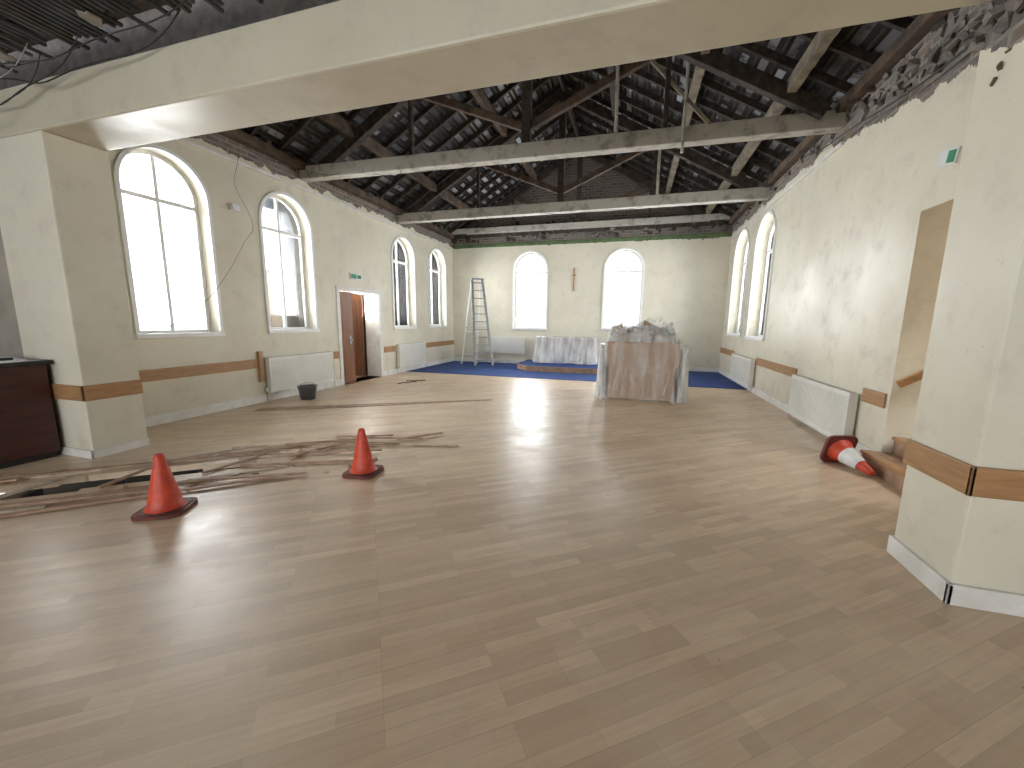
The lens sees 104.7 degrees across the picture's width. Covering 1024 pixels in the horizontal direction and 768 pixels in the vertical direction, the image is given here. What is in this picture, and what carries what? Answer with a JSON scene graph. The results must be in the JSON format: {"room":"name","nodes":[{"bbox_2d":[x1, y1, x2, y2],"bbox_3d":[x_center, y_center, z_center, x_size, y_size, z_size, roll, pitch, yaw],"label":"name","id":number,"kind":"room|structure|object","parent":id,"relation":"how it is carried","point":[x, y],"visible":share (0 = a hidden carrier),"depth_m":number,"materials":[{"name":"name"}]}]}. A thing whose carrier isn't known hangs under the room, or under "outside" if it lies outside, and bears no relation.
{"room":"community hall","nodes":[
{"label":"community hall","id":0,"kind":"room"},
{"bbox_2d":[0,229,23,357],"bbox_3d":[-6.244,-1.413,4.986,2.250,4.320,0.420,3,9,17],"label":"wall partition","id":1,"kind":"structure","parent":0,"point":[10,340],"depth_m":4.83,"materials":[{"name":"beige paint"}]},
{"bbox_2d":[15,470,197,498],"bbox_3d":[-3.585,1.079,3.772,1.950,0.140,0.806,-3,10,-24],"label":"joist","id":2,"kind":"object","parent":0,"point":[36,492],"visible":0.06,"depth_m":3.74,"materials":[{"name":"brown wood"}]},
{"bbox_2d":[0,466,251,499],"bbox_3d":[-3.726,1.234,3.874,3.200,0.060,3.200,3,9,17],"label":"subfloor","id":3,"kind":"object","parent":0,"point":[71,487],"visible":0.02,"depth_m":4.37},
{"bbox_2d":[0,0,263,73],"bbox_3d":[-1.770,-2.246,-0.774,14.000,0.200,6.970,3,9,17],"label":"ceiling","id":4,"kind":"structure","parent":0,"point":[32,22],"depth_m":2.98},
{"bbox_2d":[0,10,102,61],"bbox_3d":[-1.109,-2.512,1.621,9.394,0.015,1.718,3,9,17],"label":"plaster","id":5,"kind":"object","parent":4,"relation":"attached to","point":[89,17],"depth_m":2.99,"materials":[{"name":"grey paint"}]},
{"bbox_2d":[0,0,338,89],"bbox_3d":[-0.896,-4.301,2.651,9.790,3.360,0.300,3,9,17],"label":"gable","id":6,"kind":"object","parent":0,"point":[204,20],"depth_m":3.35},
{"bbox_2d":[107,133,453,416],"bbox_3d":[-3.816,-2.286,9.683,0.420,4.620,10.970,3,9,17],"label":"wall","id":7,"kind":"structure","parent":0,"point":[346,241],"depth_m":6.90,"materials":[{"name":"paint"}]},
{"bbox_2d":[121,149,210,332],"bbox_3d":[-5.037,-1.990,5.678,0.050,2.510,1.120,3,9,17],"label":"frame","id":8,"kind":"object","parent":7,"relation":"attached to","point":[155,199],"visible":0.64,"depth_m":5.77,"materials":[{"name":"white paint"}]},
{"bbox_2d":[113,144,223,333],"bbox_3d":[-4.815,-1.985,5.611,0.030,2.565,1.190,3,9,17],"label":"trim","id":9,"kind":"structure","parent":7,"relation":"attached to","point":[116,168],"depth_m":5.22,"materials":[{"name":"white paint"}]},
{"bbox_2d":[134,332,225,338],"bbox_3d":[-4.922,-0.725,5.840,0.270,0.062,1.200,3,9,17],"label":"sill","id":10,"kind":"structure","parent":7,"relation":"attached to","point":[185,334],"depth_m":5.70,"materials":[{"name":"white paint"}]},
{"bbox_2d":[230,203,240,211],"bbox_3d":[-4.502,-2.868,6.424,0.060,0.100,0.140,3,9,17],"label":"wall speaker","id":11,"kind":"object","parent":7,"relation":"attached to","point":[234,207],"visible":1,"depth_m":6.40},
{"bbox_2d":[257,351,264,381],"bbox_3d":[-4.475,-0.312,7.036,0.050,0.540,0.080,3,9,17],"label":"wooden board","id":12,"kind":"object","parent":7,"relation":"attached to","point":[259,353],"visible":1,"depth_m":7.02,"materials":[{"name":"brown wood"}]},
{"bbox_2d":[262,198,304,326],"bbox_3d":[-4.449,-2.294,7.592,0.006,2.420,1.050,3,9,17],"label":"glass","id":13,"kind":"object","parent":7,"relation":"attached to","point":[290,246],"visible":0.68,"depth_m":7.75,"materials":[{"name":"glass"}]},
{"bbox_2d":[263,195,308,328],"bbox_3d":[-4.449,-2.299,7.591,0.050,2.490,1.130,3,9,17],"label":"frame","id":14,"kind":"object","parent":7,"relation":"attached to","point":[275,198],"visible":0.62,"depth_m":7.70,"materials":[{"name":"white paint"}]},
{"bbox_2d":[258,191,318,329],"bbox_3d":[-4.227,-2.293,7.524,0.030,2.545,1.200,3,9,17],"label":"trim","id":15,"kind":"structure","parent":7,"relation":"attached to","point":[268,195],"depth_m":7.14,"materials":[{"name":"white paint"}]},
{"bbox_2d":[268,329,319,332],"bbox_3d":[-4.334,-1.043,7.752,0.270,0.062,1.210,3,9,17],"label":"sill","id":16,"kind":"structure","parent":7,"relation":"attached to","point":[271,330],"depth_m":7.60,"materials":[{"name":"white paint"}]},
{"bbox_2d":[139,340,453,381],"bbox_3d":[-3.657,-0.789,9.741,0.022,0.160,10.370,3,9,17],"label":"trim","id":17,"kind":"structure","parent":7,"relation":"attached to","point":[194,370],"depth_m":6.14,"materials":[{"name":"brown wood"}]},
{"bbox_2d":[145,357,453,426],"bbox_3d":[-3.665,-0.162,9.841,0.020,0.140,10.370,3,9,17],"label":"baseboard","id":18,"kind":"structure","parent":7,"relation":"attached to","point":[155,420],"depth_m":6.71,"materials":[{"name":"white paint"}]},
{"bbox_2d":[265,351,334,401],"bbox_3d":[-4.184,-0.198,7.917,0.110,0.804,1.740,3,9,17],"label":"radiator","id":19,"kind":"object","parent":7,"relation":"attached to","point":[287,372],"visible":0.98,"depth_m":7.72,"materials":[{"name":"metal"}]},
{"bbox_2d":[176,138,453,249],"bbox_3d":[-3.606,-4.047,9.217,0.050,0.050,10.370,3,9,17],"label":"trim","id":20,"kind":"structure","parent":7,"relation":"attached to","point":[184,140],"depth_m":7.32,"materials":[{"name":"white paint"}]},
{"bbox_2d":[216,129,456,239],"bbox_3d":[-3.549,-4.424,9.141,0.160,0.140,10.370,3,9,17],"label":"trim","id":21,"kind":"structure","parent":7,"relation":"attached to","point":[248,140],"depth_m":7.49,"materials":[{"name":"grey wood"}]},
{"bbox_2d":[339,291,355,383],"bbox_3d":[-3.860,-1.074,9.225,0.155,2.110,0.460,3,9,17],"label":"door","id":22,"kind":"structure","parent":7,"relation":"in","point":[345,297],"depth_m":9.23,"materials":[{"name":"brown wood"}]},
{"bbox_2d":[349,273,361,280],"bbox_3d":[-3.679,-2.527,9.302,0.034,0.140,0.400,3,9,17],"label":"exit sign","id":23,"kind":"object","parent":7,"relation":"attached to","point":[353,276],"visible":1,"depth_m":9.27,"materials":[{"name":"green plastic"}]},
{"bbox_2d":[335,285,383,384],"bbox_3d":[-3.862,-1.206,9.707,0.440,2.240,1.630,3,9,17],"label":"door frame","id":24,"kind":"structure","parent":7,"relation":"attached to","point":[372,298],"depth_m":10.31,"materials":[{"name":"white paint"}]},
{"bbox_2d":[393,241,407,324],"bbox_3d":[-3.297,-2.889,11.344,0.006,2.420,1.050,3,9,17],"label":"glass","id":25,"kind":"object","parent":7,"relation":"attached to","point":[402,280],"visible":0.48,"depth_m":11.53,"materials":[{"name":"glass"}]},
{"bbox_2d":[393,239,409,326],"bbox_3d":[-3.297,-2.893,11.343,0.050,2.490,1.130,3,9,17],"label":"frame","id":26,"kind":"object","parent":7,"relation":"attached to","point":[398,240],"visible":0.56,"depth_m":11.50,"materials":[{"name":"white paint"}]},
{"bbox_2d":[391,236,416,326],"bbox_3d":[-3.075,-2.888,11.276,0.030,2.545,1.200,3,9,17],"label":"trim","id":27,"kind":"structure","parent":7,"relation":"attached to","point":[398,237],"depth_m":10.90,"materials":[{"name":"white paint"}]},
{"bbox_2d":[393,326,417,328],"bbox_3d":[-3.182,-1.638,11.504,0.270,0.062,1.210,3,9,17],"label":"sill","id":28,"kind":"structure","parent":7,"relation":"attached to","point":[408,327],"depth_m":11.45,"materials":[{"name":"white paint"}]},
{"bbox_2d":[397,342,426,373],"bbox_3d":[-2.986,-0.816,11.820,0.110,0.824,1.639,3,9,17],"label":"radiator","id":29,"kind":"object","parent":7,"relation":"attached to","point":[408,354],"visible":1,"depth_m":11.65,"materials":[{"name":"metal"}]},
{"bbox_2d":[429,252,438,323],"bbox_3d":[-2.704,-3.214,13.269,0.006,2.430,1.110,3,9,17],"label":"glass","id":30,"kind":"object","parent":7,"relation":"attached to","point":[435,276],"visible":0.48,"depth_m":13.50,"materials":[{"name":"glass"}]},
{"bbox_2d":[429,251,440,324],"bbox_3d":[-2.704,-3.219,13.268,0.050,2.500,1.190,3,9,17],"label":"frame","id":31,"kind":"object","parent":7,"relation":"attached to","point":[434,253],"visible":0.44,"depth_m":13.42,"materials":[{"name":"white paint"}]},
{"bbox_2d":[428,248,446,325],"bbox_3d":[-2.482,-3.213,13.201,0.030,2.555,1.260,3,9,17],"label":"trim","id":32,"kind":"structure","parent":7,"relation":"attached to","point":[439,250],"depth_m":13.00,"materials":[{"name":"white paint"}]},
{"bbox_2d":[429,325,447,327],"bbox_3d":[-2.590,-1.958,13.430,0.270,0.062,1.270,3,9,17],"label":"sill","id":33,"kind":"structure","parent":7,"relation":"attached to","point":[431,326],"depth_m":13.42,"materials":[{"name":"white paint"}]},
{"bbox_2d":[266,269,367,374],"bbox_3d":[-4.819,-1.408,9.948,1.550,2.660,1.830,3,9,17],"label":"wall","id":34,"kind":"structure","parent":0,"point":[273,293],"depth_m":9.13,"materials":[{"name":"paint"}]},
{"bbox_2d":[352,295,365,375],"bbox_3d":[-4.311,-1.261,10.367,0.800,2.110,0.155,-1,9,-13],"label":"door","id":35,"kind":"structure","parent":34,"relation":"in","point":[357,307],"depth_m":10.40,"materials":[{"name":"brown wood"}]},
{"bbox_2d":[0,0,991,150],"bbox_3d":[-0.689,-2.415,2.823,14.000,0.414,0.510,3,9,17],"label":"beam","id":36,"kind":"structure","parent":0,"point":[341,55],"depth_m":2.75,"materials":[{"name":"paint"}]},
{"bbox_2d":[0,371,1023,767],"bbox_3d":[-0.264,0.769,4.881,14.600,0.060,18.890,3,9,17],"label":"floor","id":37,"kind":"structure","parent":0,"point":[511,595],"depth_m":2.11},
{"bbox_2d":[0,356,60,468],"bbox_3d":[-5.546,0.253,4.132,1.340,1.075,0.580,3,9,17],"label":"base cabinet","id":38,"kind":"object","parent":37,"relation":"on","point":[28,428],"visible":1,"depth_m":4.01,"materials":[{"name":"brown wood"}]},
{"bbox_2d":[0,130,147,450],"bbox_3d":[-4.811,-0.800,4.340,0.930,3.346,0.510,3,9,17],"label":"wall pier","id":39,"kind":"object","parent":37,"relation":"on","point":[59,227],"depth_m":4.09,"materials":[{"name":"beige paint"}]},
{"bbox_2d":[49,380,142,401],"bbox_3d":[-4.803,0.040,4.457,0.932,0.160,0.532,3,9,17],"label":"trim","id":40,"kind":"object","parent":39,"relation":"attached to","point":[116,389],"visible":0.76,"depth_m":4.20,"materials":[{"name":"brown wood"}]},
{"bbox_2d":[57,438,149,458],"bbox_3d":[-4.812,0.691,4.562,0.930,0.090,0.530,3,9,17],"label":"baseboard","id":41,"kind":"structure","parent":39,"relation":"attached to","point":[123,447],"depth_m":4.31,"materials":[{"name":"white paint"}]},
{"bbox_2d":[131,453,197,521],"bbox_3d":[-2.716,0.766,3.068,0.330,0.460,0.330,-1,9,-12],"label":"traffic cone","id":42,"kind":"object","parent":37,"relation":"on","point":[165,500],"visible":1,"depth_m":3.01,"materials":[{"name":"plastic"}]},
{"bbox_2d":[0,432,457,517],"bbox_3d":[-3.067,0.830,3.984,5.055,0.046,1.277,-4,10,-25],"label":"debris","id":43,"kind":"object","parent":37,"relation":"on","point":[130,492],"visible":0.88,"depth_m":3.75,"materials":[{"name":"brown wood"}]},
{"bbox_2d":[297,382,317,399],"bbox_3d":[-3.866,0.130,7.468,0.350,0.305,0.350,3,9,17],"label":"bucket","id":44,"kind":"object","parent":37,"relation":"on","point":[306,391],"visible":1,"depth_m":7.37,"materials":[{"name":"plastic"}]},
{"bbox_2d":[342,428,383,479],"bbox_3d":[-1.467,0.657,3.873,0.323,0.451,0.323,1,9,5],"label":"traffic cone","id":45,"kind":"object","parent":37,"relation":"on","point":[363,467],"visible":1,"depth_m":3.81,"materials":[{"name":"plastic"}]},
{"bbox_2d":[254,399,491,410],"bbox_3d":[-2.298,0.370,7.026,4.018,0.006,0.257,-2,9,-14],"label":"strip","id":46,"kind":"object","parent":37,"relation":"on","point":[401,403],"visible":1,"depth_m":6.91,"materials":[{"name":"brown wood"}]},
{"bbox_2d":[40,379,1023,688],"bbox_3d":[-0.115,0.586,5.777,7.537,0.032,8.068,3,9,17],"label":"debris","id":47,"kind":"object","parent":37,"relation":"on","point":[719,660],"visible":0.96,"depth_m":9.63,"materials":[{"name":"brown wood"}]},
{"bbox_2d":[408,361,746,389],"bbox_3d":[1.630,-0.366,11.912,8.910,0.012,3.280,3,9,17],"label":"floor","id":48,"kind":"structure","parent":37,"relation":"on","point":[696,378],"depth_m":11.38,"materials":[{"name":"blue carpet"}]},
{"bbox_2d":[461,278,493,366],"bbox_3d":[-1.167,-2.051,13.198,0.671,2.859,1.200,-5,11,-32],"label":"stepladder","id":49,"kind":"object","parent":48,"relation":"on","point":[471,294],"visible":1,"depth_m":13.02,"materials":[{"name":"metal"}]},
{"bbox_2d":[517,359,605,374],"bbox_3d":[2.421,-0.514,12.327,4.477,0.166,1.982,3,9,17],"label":"dais","id":50,"kind":"object","parent":48,"relation":"on","point":[527,365],"visible":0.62,"depth_m":11.82,"materials":[{"name":"brown wood"}]},
{"bbox_2d":[532,336,598,364],"bbox_3d":[1.763,-1.102,12.727,2.089,0.855,1.151,3,9,17],"label":"altar table","id":51,"kind":"object","parent":50,"relation":"on","point":[558,346],"visible":0.99,"depth_m":12.37,"materials":[{"name":"white fabric"}]},
{"bbox_2d":[595,320,688,402],"bbox_3d":[2.654,-0.560,8.020,1.816,1.643,1.445,3,9,17],"label":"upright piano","id":52,"kind":"object","parent":37,"relation":"on","point":[641,364],"visible":1,"depth_m":7.59,"materials":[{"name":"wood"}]},
{"bbox_2d":[610,320,672,341],"bbox_3d":[2.547,-1.061,7.809,1.156,0.403,0.621,3,9,17],"label":"plastic sheet","id":53,"kind":"object","parent":52,"relation":"on","point":[635,333],"depth_m":7.66,"materials":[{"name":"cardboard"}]},
{"bbox_2d":[820,435,875,475],"bbox_3d":[3.518,0.734,4.154,0.338,0.326,0.513,3,9,17],"label":"traffic cone","id":54,"kind":"object","parent":37,"relation":"on","point":[836,448],"visible":1,"depth_m":4.21,"materials":[{"name":"plastic"}]},
{"bbox_2d":[860,437,911,490],"bbox_3d":[5.139,0.363,3.291,3.160,1.365,0.940,3,9,17],"label":"wooden stairs","id":55,"kind":"structure","parent":37,"relation":"on","point":[890,467],"depth_m":3.96,"materials":[{"name":"brown wood"}]},
{"bbox_2d":[895,0,1023,593],"bbox_3d":[4.237,-0.267,1.646,3.660,3.346,0.510,3,9,17],"label":"wall pier","id":56,"kind":"object","parent":37,"relation":"on","point":[970,407],"depth_m":2.09,"materials":[{"name":"beige paint"}]},
{"bbox_2d":[886,535,1023,616],"bbox_3d":[4.204,1.208,1.872,3.685,0.120,0.535,3,9,17],"label":"baseboard","id":57,"kind":"structure","parent":56,"relation":"attached to","point":[1009,603],"depth_m":2.14,"materials":[{"name":"white paint"}]},
{"bbox_2d":[903,439,1023,501],"bbox_3d":[4.213,0.571,1.772,3.682,0.160,0.532,3,9,17],"label":"trim","id":58,"kind":"object","parent":56,"relation":"attached to","point":[968,479],"visible":1,"depth_m":2.07,"materials":[{"name":"brown wood"}]},
{"bbox_2d":[245,16,914,232],"bbox_3d":[0.622,-5.430,7.540,9.390,2.782,9.910,3,9,17],"label":"roof","id":59,"kind":"structure","parent":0,"point":[851,51],"depth_m":8.35,"materials":[{"name":"grey wood"}]},
{"bbox_2d":[0,0,969,333],"bbox_3d":[-0.291,-2.286,6.064,9.331,3.006,8.115,3,9,17],"label":"hanging cables","id":60,"kind":"object","parent":59,"relation":"hanging from","point":[72,47],"visible":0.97,"depth_m":3.38,"materials":[{"name":"black rubber"}]},
{"bbox_2d":[246,24,889,229],"bbox_3d":[0.620,-5.596,7.679,8.676,2.517,10.370,3,9,17],"label":"batten","id":61,"kind":"object","parent":59,"relation":"attached to","point":[854,27],"depth_m":7.94,"materials":[{"name":"brown wood"}]},
{"bbox_2d":[299,49,846,181],"bbox_3d":[0.258,-4.996,6.387,9.056,2.863,0.499,3,9,17],"label":"roof truss","id":62,"kind":"object","parent":59,"relation":"attached to","point":[814,117],"depth_m":6.12,"materials":[{"name":"grey wood"}]},
{"bbox_2d":[317,27,841,220],"bbox_3d":[0.860,-5.573,7.609,7.210,2.389,10.370,3,9,17],"label":"rafters","id":63,"kind":"structure","parent":59,"relation":"attached to","point":[821,41],"depth_m":7.42,"materials":[{"name":"brown wood"}]},
{"bbox_2d":[397,88,770,223],"bbox_3d":[1.202,-5.539,9.450,9.051,2.733,0.260,3,9,17],"label":"roof truss","id":64,"kind":"object","parent":59,"relation":"attached to","point":[749,191],"depth_m":9.28,"materials":[{"name":"grey wood"}]},
{"bbox_2d":[452,155,730,239],"bbox_3d":[2.117,-6.074,12.417,9.050,2.589,0.200,3,9,17],"label":"roof truss","id":65,"kind":"object","parent":59,"relation":"attached to","point":[718,219],"depth_m":12.29,"materials":[{"name":"grey wood"}]},
{"bbox_2d":[243,14,918,230],"bbox_3d":[0.667,-5.505,7.678,9.940,2.969,11.170,3,9,17],"label":"batten","id":66,"kind":"structure","parent":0,"point":[864,34],"depth_m":7.88,"materials":[{"name":"black wood"}]},
{"bbox_2d":[453,154,732,367],"bbox_3d":[2.212,-4.082,13.132,8.950,7.220,0.420,3,9,17],"label":"wall","id":67,"kind":"structure","parent":0,"point":[685,280],"depth_m":12.74,"materials":[{"name":"paint"}]},
{"bbox_2d":[485,336,525,361],"bbox_3d":[-0.239,-1.210,14.047,1.539,0.964,0.110,3,9,17],"label":"radiator","id":68,"kind":"object","parent":67,"relation":"attached to","point":[500,344],"visible":0.93,"depth_m":13.95,"materials":[{"name":"metal"}]},
{"bbox_2d":[512,328,546,329],"bbox_3d":[0.626,-1.931,13.811,1.250,0.062,0.250,3,9,17],"label":"sill","id":69,"kind":"structure","parent":67,"relation":"attached to","point":[512,328],"depth_m":13.68,"materials":[{"name":"white paint"}]},
{"bbox_2d":[512,251,547,327],"bbox_3d":[0.616,-3.208,13.523,1.240,2.615,0.030,3,9,17],"label":"trim","id":70,"kind":"structure","parent":67,"relation":"attached to","point":[517,258],"depth_m":13.47,"materials":[{"name":"white paint"}]},
{"bbox_2d":[515,253,546,327],"bbox_3d":[0.677,-3.232,13.725,1.170,2.560,0.050,3,9,17],"label":"frame","id":71,"kind":"object","parent":67,"relation":"attached to","point":[531,254],"visible":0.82,"depth_m":13.74,"materials":[{"name":"white paint"}]},
{"bbox_2d":[572,268,575,290],"bbox_3d":[2.038,-3.446,13.038,0.140,0.750,0.045,3,9,17],"label":"wall cross","id":72,"kind":"object","parent":67,"relation":"attached to","point":[573,275],"depth_m":13.01,"materials":[{"name":"brown wood"}]},
{"bbox_2d":[454,357,718,371],"bbox_3d":[2.110,-0.673,13.462,8.950,0.140,0.020,3,9,17],"label":"baseboard","id":73,"kind":"structure","parent":67,"relation":"attached to","point":[702,369],"depth_m":14.09,"materials":[{"name":"white paint"}]},
{"bbox_2d":[455,221,727,238],"bbox_3d":[2.148,-5.031,12.728,8.950,0.260,0.100,3,9,17],"label":"trim","id":74,"kind":"structure","parent":67,"relation":"attached to","point":[725,222],"depth_m":12.60,"materials":[{"name":"grey wood"}]},
{"bbox_2d":[452,232,731,248],"bbox_3d":[2.151,-4.625,12.817,8.950,0.110,0.050,3,9,17],"label":"trim","id":75,"kind":"structure","parent":67,"relation":"attached to","point":[729,234],"depth_m":12.61,"materials":[{"name":"green paint"}]},
{"bbox_2d":[601,328,630,329],"bbox_3d":[3.564,-1.797,12.930,1.270,0.062,0.250,3,9,17],"label":"sill","id":76,"kind":"structure","parent":67,"relation":"attached to","point":[601,328],"depth_m":12.91,"materials":[{"name":"white paint"}]},
{"bbox_2d":[601,248,644,327],"bbox_3d":[3.554,-3.040,12.647,1.260,2.545,0.030,3,9,17],"label":"trim","id":77,"kind":"structure","parent":67,"relation":"attached to","point":[637,252],"depth_m":12.57,"materials":[{"name":"white paint"}]},
{"bbox_2d":[603,250,642,327],"bbox_3d":[3.615,-3.064,12.849,1.190,2.490,0.050,3,9,17],"label":"frame","id":78,"kind":"object","parent":67,"relation":"attached to","point":[624,251],"visible":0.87,"depth_m":12.78,"materials":[{"name":"white paint"}]},
{"bbox_2d":[239,0,1023,243],"bbox_3d":[0.593,-3.655,7.782,9.216,1.814,11.018,3,9,17],"label":"wall","id":79,"kind":"structure","parent":0,"point":[996,21],"depth_m":3.73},
{"bbox_2d":[719,2,989,452],"bbox_3d":[5.176,-1.770,7.098,0.420,4.620,10.790,3,9,17],"label":"wall","id":80,"kind":"structure","parent":0,"point":[860,243],"depth_m":4.66,"materials":[{"name":"paint"}]},
{"bbox_2d":[726,333,740,336],"bbox_3d":[6.078,-1.319,10.620,0.290,0.062,1.500,3,9,17],"label":"sill","id":81,"kind":"structure","parent":80,"relation":"attached to","point":[728,334],"depth_m":10.71,"materials":[{"name":"white paint"}]},
{"bbox_2d":[727,227,749,334],"bbox_3d":[5.991,-2.680,10.435,0.030,2.745,1.490,3,9,17],"label":"trim","id":82,"kind":"structure","parent":80,"relation":"attached to","point":[745,228],"depth_m":9.93,"materials":[{"name":"white paint"}]},
{"bbox_2d":[737,242,747,333],"bbox_3d":[6.232,-2.658,10.364,0.050,2.690,1.420,3,9,17],"label":"frame","id":83,"kind":"object","parent":80,"relation":"attached to","point":[744,264],"visible":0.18,"depth_m":10.99,"materials":[{"name":"white paint"}]},
{"bbox_2d":[730,353,755,392],"bbox_3d":[5.522,-0.307,9.494,0.110,0.744,1.889,3,9,17],"label":"radiator","id":84,"kind":"object","parent":80,"relation":"attached to","point":[742,368],"visible":0.98,"depth_m":9.21,"materials":[{"name":"metal"}]},
{"bbox_2d":[738,249,747,331],"bbox_3d":[6.232,-2.653,10.365,0.006,2.620,1.340,3,9,17],"label":"glass","id":85,"kind":"object","parent":80,"relation":"attached to","point":[747,249],"visible":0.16,"depth_m":10.93,"materials":[{"name":"glass"}]},
{"bbox_2d":[744,336,764,340],"bbox_3d":[5.511,-1.012,8.779,0.290,0.062,1.360,3,9,17],"label":"sill","id":86,"kind":"structure","parent":80,"relation":"attached to","point":[758,338],"depth_m":8.71,"materials":[{"name":"white paint"}]},
{"bbox_2d":[746,210,775,337],"bbox_3d":[5.424,-2.343,8.599,0.030,2.685,1.350,3,9,17],"label":"trim","id":87,"kind":"structure","parent":80,"relation":"attached to","point":[769,211],"depth_m":8.16,"materials":[{"name":"white paint"}]},
{"bbox_2d":[758,223,773,336],"bbox_3d":[5.665,-2.322,8.528,0.050,2.630,1.280,3,9,17],"label":"frame","id":88,"kind":"object","parent":80,"relation":"attached to","point":[769,240],"visible":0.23,"depth_m":9.08,"materials":[{"name":"white paint"}]},
{"bbox_2d":[760,229,773,334],"bbox_3d":[5.665,-2.317,8.529,0.006,2.560,1.200,3,9,17],"label":"glass","id":89,"kind":"object","parent":80,"relation":"attached to","point":[772,236],"visible":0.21,"depth_m":8.99,"materials":[{"name":"glass"}]},
{"bbox_2d":[730,141,843,239],"bbox_3d":[5.469,-3.777,8.494,0.040,0.050,6.550,3,9,17],"label":"trim","id":90,"kind":"structure","parent":80,"relation":"attached to","point":[841,143],"depth_m":6.85,"materials":[{"name":"white paint"}]},
{"bbox_2d":[718,368,873,454],"bbox_3d":[5.172,0.194,8.246,0.020,0.140,8.360,3,9,17],"label":"baseboard","id":91,"kind":"structure","parent":80,"relation":"attached to","point":[781,405],"depth_m":7.31,"materials":[{"name":"white paint"}]},
{"bbox_2d":[720,347,886,407],"bbox_3d":[5.178,-0.433,8.147,0.022,0.160,8.360,3,9,17],"label":"trim","id":92,"kind":"structure","parent":80,"relation":"attached to","point":[870,396],"depth_m":6.64,"materials":[{"name":"brown wood"}]},
{"bbox_2d":[787,374,858,435],"bbox_3d":[4.318,0.323,5.578,0.110,0.704,1.939,3,9,17],"label":"radiator","id":93,"kind":"object","parent":80,"relation":"attached to","point":[831,410],"visible":0.95,"depth_m":5.31,"materials":[{"name":"metal"}]},
{"bbox_2d":[728,9,950,224],"bbox_3d":[4.872,-3.947,6.630,0.140,0.140,10.370,3,9,17],"label":"trim","id":94,"kind":"structure","parent":80,"relation":"attached to","point":[920,27],"depth_m":4.65,"materials":[{"name":"grey wood"}]},
{"bbox_2d":[896,369,923,387],"bbox_3d":[4.916,-0.562,3.693,1.994,1.317,0.078,3,9,17],"label":"stair handrail","id":95,"kind":"object","parent":80,"relation":"attached to","point":[917,376],"visible":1,"depth_m":4.00,"materials":[{"name":"brown wood"}]},
{"bbox_2d":[936,146,961,166],"bbox_3d":[3.894,-2.026,3.523,0.025,0.177,0.262,3,9,17],"label":"exit sign","id":96,"kind":"object","parent":80,"relation":"attached to","point":[949,156],"visible":1,"depth_m":3.50,"materials":[{"name":"plastic"}]},
{"bbox_2d":[989,47,1011,86],"bbox_3d":[2.521,-1.630,2.029,0.052,0.145,0.095,3,9,17],"label":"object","id":97,"kind":"structure","parent":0,"point":[999,66],"depth_m":2.04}
]}

